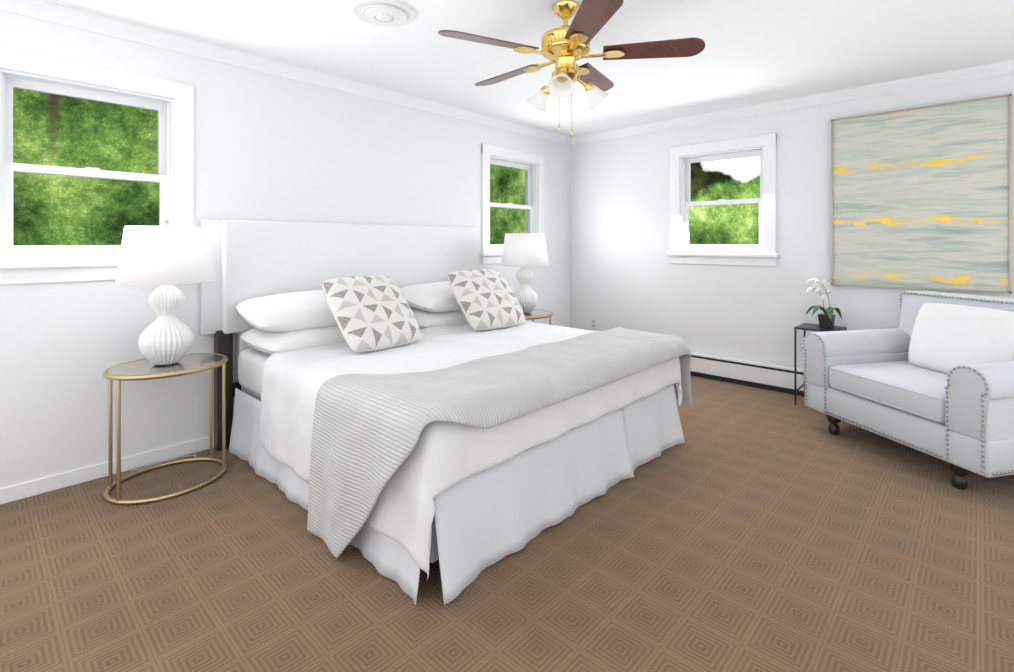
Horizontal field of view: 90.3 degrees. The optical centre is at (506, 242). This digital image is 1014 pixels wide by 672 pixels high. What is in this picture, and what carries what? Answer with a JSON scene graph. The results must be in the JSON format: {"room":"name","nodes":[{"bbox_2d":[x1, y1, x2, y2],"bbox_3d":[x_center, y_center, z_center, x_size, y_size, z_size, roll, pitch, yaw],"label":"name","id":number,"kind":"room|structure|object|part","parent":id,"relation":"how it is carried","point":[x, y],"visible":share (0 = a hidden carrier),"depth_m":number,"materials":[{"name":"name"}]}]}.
{"room":"bedroom","nodes":[
{"label":"bedroom","id":0,"kind":"room"},
{"bbox_2d":[0,10,569,487],"bbox_3d":[-1.148,0.030,3.890,0.160,2.440,5.620,0,0,43],"label":"wall","id":1,"kind":"structure","parent":0,"point":[270,148],"depth_m":3.10,"materials":[{"name":"white paint"}]},
{"bbox_2d":[0,47,193,284],"bbox_3d":[-2.225,-0.367,2.707,0.210,1.135,0.960,0,0,43],"label":"window","id":2,"kind":"structure","parent":1,"relation":"in","point":[171,103],"depth_m":2.66,"materials":[{"name":"white paint"}]},
{"bbox_3d":[-2.241,-0.383,2.722,0.039,0.789,0.610,0,0,43],"label":"glass","id":3,"kind":"part","parent":2,"relation":"part of","materials":[{"name":"clear glass"}]},
{"bbox_2d":[0,435,213,504],"bbox_3d":[-1.085,1.211,3.831,0.014,0.078,5.300,0,0,43],"label":"baseboard","id":4,"kind":"structure","parent":1,"relation":"attached to","point":[19,491],"depth_m":2.66,"materials":[{"name":"white paint"}]},
{"bbox_2d":[0,0,571,145],"bbox_3d":[-1.066,-1.153,3.813,0.065,0.075,5.300,0,0,43],"label":"crown molding","id":5,"kind":"structure","parent":1,"relation":"attached to","point":[64,15],"depth_m":3.15,"materials":[{"name":"white paint"}]},
{"bbox_2d":[480,143,547,263],"bbox_3d":[0.034,-0.367,5.112,0.210,1.135,0.960,0,0,43],"label":"window","id":6,"kind":"structure","parent":1,"relation":"in","point":[531,165],"depth_m":5.10,"materials":[{"name":"white paint"}]},
{"bbox_3d":[0.018,-0.383,5.128,0.039,0.789,0.610,0,0,43],"label":"glass","id":7,"kind":"part","parent":6,"relation":"part of","materials":[{"name":"clear glass"}]},
{"bbox_2d":[0,376,1013,671],"bbox_3d":[0.441,1.310,2.398,4.520,0.120,5.620,0,0,43],"label":"floor","id":8,"kind":"structure","parent":0,"point":[744,528],"depth_m":1.89,"materials":[{"name":"carpet"}]},
{"bbox_2d":[103,353,227,504],"bbox_3d":[-1.774,0.940,2.647,0.466,0.618,0.546,0,0,43],"label":"nightstand","id":9,"kind":"object","parent":8,"relation":"on","point":[147,369],"visible":0.96,"depth_m":2.54,"materials":[{"name":"gold metal"}]},
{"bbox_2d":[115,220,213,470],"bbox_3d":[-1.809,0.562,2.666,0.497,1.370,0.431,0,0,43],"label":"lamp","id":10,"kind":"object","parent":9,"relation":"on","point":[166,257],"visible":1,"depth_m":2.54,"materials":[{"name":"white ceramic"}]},
{"bbox_3d":[-1.870,0.936,2.786,0.243,0.623,0.302,0,0,43],"label":"cord","id":11,"kind":"part","parent":10,"relation":"part of","materials":[{"name":"white plastic"}]},
{"bbox_3d":[-1.784,0.059,2.643,0.431,0.290,0.431,0,0,43],"label":"lamp shade","id":12,"kind":"part","parent":10,"relation":"part of","materials":[{"name":"white fabric"}]},
{"bbox_2d":[201,219,690,604],"bbox_3d":[-0.307,0.554,3.131,2.094,1.392,2.255,0,0,43],"label":"bed","id":13,"kind":"object","parent":8,"relation":"on","point":[410,402],"visible":1,"depth_m":2.53,"materials":[{"name":"white fabric"}]},
{"bbox_2d":[236,289,394,331],"bbox_3d":[-1.189,0.413,3.188,0.920,0.180,0.500,0,10,-44],"label":"pillow","id":14,"kind":"object","parent":13,"relation":"on","point":[267,310],"depth_m":2.95,"materials":[{"name":"white fabric"}]},
{"bbox_2d":[240,313,399,355],"bbox_3d":[-1.154,0.563,3.182,0.500,0.176,0.920,4,3,41],"label":"pillow","id":15,"kind":"object","parent":13,"relation":"on","point":[287,340],"depth_m":2.87,"materials":[{"name":"white fabric"}]},
{"bbox_3d":[-1.032,0.344,3.812,0.104,0.972,2.255,0,0,43],"label":"headboard","id":16,"kind":"part","parent":13,"relation":"part of","materials":[{"name":"white fabric"}]},
{"bbox_2d":[321,275,422,352],"bbox_3d":[-0.795,0.403,3.010,0.540,0.540,0.155,0,-42,-51],"label":"pillow","id":17,"kind":"object","parent":13,"relation":"on","point":[371,313],"depth_m":2.91,"materials":[{"name":"fabric"}]},
{"bbox_2d":[392,280,506,312],"bbox_3d":[-0.436,0.412,3.990,0.500,0.187,0.920,13,8,39],"label":"pillow","id":18,"kind":"object","parent":13,"relation":"on","point":[431,296],"depth_m":3.68,"materials":[{"name":"white fabric"}]},
{"bbox_2d":[259,316,682,580],"bbox_3d":[-0.106,0.872,2.932,1.476,0.588,2.052,0,0,43],"label":"duvet","id":19,"kind":"object","parent":13,"relation":"on","point":[463,490],"depth_m":2.26,"materials":[{"name":"white fabric"}]},
{"bbox_2d":[447,269,525,330],"bbox_3d":[-0.145,0.403,3.702,0.540,0.540,0.158,0,-42,-42],"label":"pillow","id":20,"kind":"object","parent":13,"relation":"on","point":[484,297],"depth_m":3.61,"materials":[{"name":"fabric"}]},
{"bbox_2d":[307,327,690,557],"bbox_3d":[0.167,0.900,2.674,0.783,0.675,2.181,0,0,43],"label":"quilt","id":21,"kind":"object","parent":13,"relation":"on","point":[475,453],"depth_m":2.08,"materials":[{"name":"grey fabric"}]},
{"bbox_2d":[524,309,552,324],"bbox_3d":[0.168,0.940,4.561,0.466,0.618,0.546,0,0,43],"label":"nightstand","id":22,"kind":"object","parent":8,"relation":"on","point":[536,314],"visible":0.21,"depth_m":4.46,"materials":[{"name":"gold metal"}]},
{"bbox_2d":[501,230,548,312],"bbox_3d":[0.161,0.254,4.554,0.431,0.752,0.431,0,0,43],"label":"lamp","id":23,"kind":"object","parent":22,"relation":"on","point":[524,250],"visible":0.96,"depth_m":4.42,"materials":[{"name":"white ceramic"}]},
{"bbox_3d":[0.161,0.059,4.554,0.431,0.290,0.431,0,0,43],"label":"lamp shade","id":24,"kind":"part","parent":23,"relation":"part of","materials":[{"name":"white fabric"}]},
{"bbox_2d":[794,323,846,404],"bbox_3d":[2.424,0.950,3.897,0.296,0.600,0.296,0,0,43],"label":"side table","id":25,"kind":"object","parent":8,"relation":"on","point":[809,327],"visible":0.5,"depth_m":3.89,"materials":[{"name":"black metal"}]},
{"bbox_2d":[806,278,841,328],"bbox_3d":[2.416,0.461,3.884,0.228,0.376,0.292,0,0,43],"label":"orchid","id":26,"kind":"object","parent":25,"relation":"on","point":[826,318],"visible":1,"depth_m":3.87,"materials":[{"name":"white plant"}]},
{"bbox_3d":[2.454,0.599,3.869,0.100,0.100,0.100,0,0,43],"label":"pot","id":27,"kind":"part","parent":26,"relation":"part of","materials":[{"name":"black ceramic"}]},
{"bbox_2d":[802,291,1013,489],"bbox_3d":[2.603,0.792,3.023,0.940,0.915,1.128,0,0,-13],"label":"armchair","id":28,"kind":"object","parent":8,"relation":"on","point":[932,374],"visible":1,"depth_m":2.91,"materials":[{"name":"grey fabric"}]},
{"bbox_2d":[908,303,1013,385],"bbox_3d":[2.713,0.583,3.017,0.149,0.450,0.580,18,-4,-12],"label":"cushion","id":29,"kind":"object","parent":28,"relation":"on","point":[945,336],"depth_m":2.98,"materials":[{"name":"white fabric"}]},
{"bbox_2d":[42,0,1013,136],"bbox_3d":[0.441,-1.250,2.398,4.520,0.120,5.620,0,0,43],"label":"ceiling","id":30,"kind":"structure","parent":0,"point":[754,52],"depth_m":3.02,"materials":[{"name":"white paint"}]},
{"bbox_2d":[352,0,415,26],"bbox_3d":[-0.633,-1.172,2.598,0.320,0.034,0.320,0,0,43],"label":"ceiling vent","id":31,"kind":"object","parent":30,"relation":"in","point":[390,13],"visible":0.98,"depth_m":2.56,"materials":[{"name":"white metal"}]},
{"bbox_2d":[438,0,704,134],"bbox_3d":[0.268,-0.865,2.574,1.234,0.650,1.270,0,0,43],"label":"fan","id":32,"kind":"object","parent":30,"relation":"hanging from","point":[565,47],"visible":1,"depth_m":2.46,"materials":[{"name":"brown wood"}]},
{"bbox_2d":[570,74,1013,367],"bbox_3d":[2.310,0.030,4.388,4.200,2.440,0.160,0,0,43],"label":"wall","id":33,"kind":"structure","parent":0,"point":[625,273],"depth_m":4.58,"materials":[{"name":"white paint"}]},
{"bbox_2d":[591,318,596,328],"bbox_3d":[0.955,0.887,5.545,0.070,0.115,0.006,0,0,43],"label":"electrical outlet plate","id":34,"kind":"object","parent":33,"relation":"attached to","point":[595,323],"visible":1,"depth_m":5.54,"materials":[{"name":"white plastic"}]},
{"bbox_2d":[666,133,778,266],"bbox_3d":[1.987,-0.367,4.657,0.990,1.135,0.210,0,0,43],"label":"window","id":35,"kind":"structure","parent":33,"relation":"in","point":[684,251],"depth_m":4.61,"materials":[{"name":"white paint"}]},
{"bbox_3d":[2.002,-0.383,4.674,0.640,0.789,0.039,0,0,43],"label":"glass","id":36,"kind":"part","parent":35,"relation":"part of","materials":[{"name":"clear glass"}]},
{"bbox_2d":[690,352,803,395],"bbox_3d":[2.676,1.141,3.889,2.784,0.218,0.066,0,0,43],"label":"baseboard heater","id":37,"kind":"object","parent":33,"relation":"attached to","point":[772,377],"depth_m":4.40,"materials":[{"name":"white paint"}]},
{"bbox_2d":[571,60,1013,144],"bbox_3d":[2.233,-1.153,4.306,4.200,0.075,0.065,0,0,43],"label":"crown molding","id":38,"kind":"structure","parent":33,"relation":"attached to","point":[961,75],"depth_m":4.03,"materials":[{"name":"white paint"}]},
{"bbox_2d":[831,94,1011,293],"bbox_3d":[2.942,-0.323,3.652,1.010,1.305,0.043,0,0,43],"label":"painting","id":39,"kind":"object","parent":33,"relation":"attached to","point":[921,197],"visible":0.94,"depth_m":3.60,"materials":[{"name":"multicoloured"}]},
{"label":"outside","id":40,"kind":"structure","parent":0,"visible":0},
{"bbox_2d":[13,88,524,244],"bbox_3d":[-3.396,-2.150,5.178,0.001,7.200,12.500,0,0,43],"label":"trees","id":41,"kind":"object","parent":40,"point":[69,200],"depth_m":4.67,"materials":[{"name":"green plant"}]},
{"bbox_2d":[689,156,759,243],"bbox_3d":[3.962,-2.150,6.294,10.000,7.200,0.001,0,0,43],"label":"trees","id":42,"kind":"object","parent":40,"point":[739,178],"depth_m":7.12,"materials":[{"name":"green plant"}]}
]}

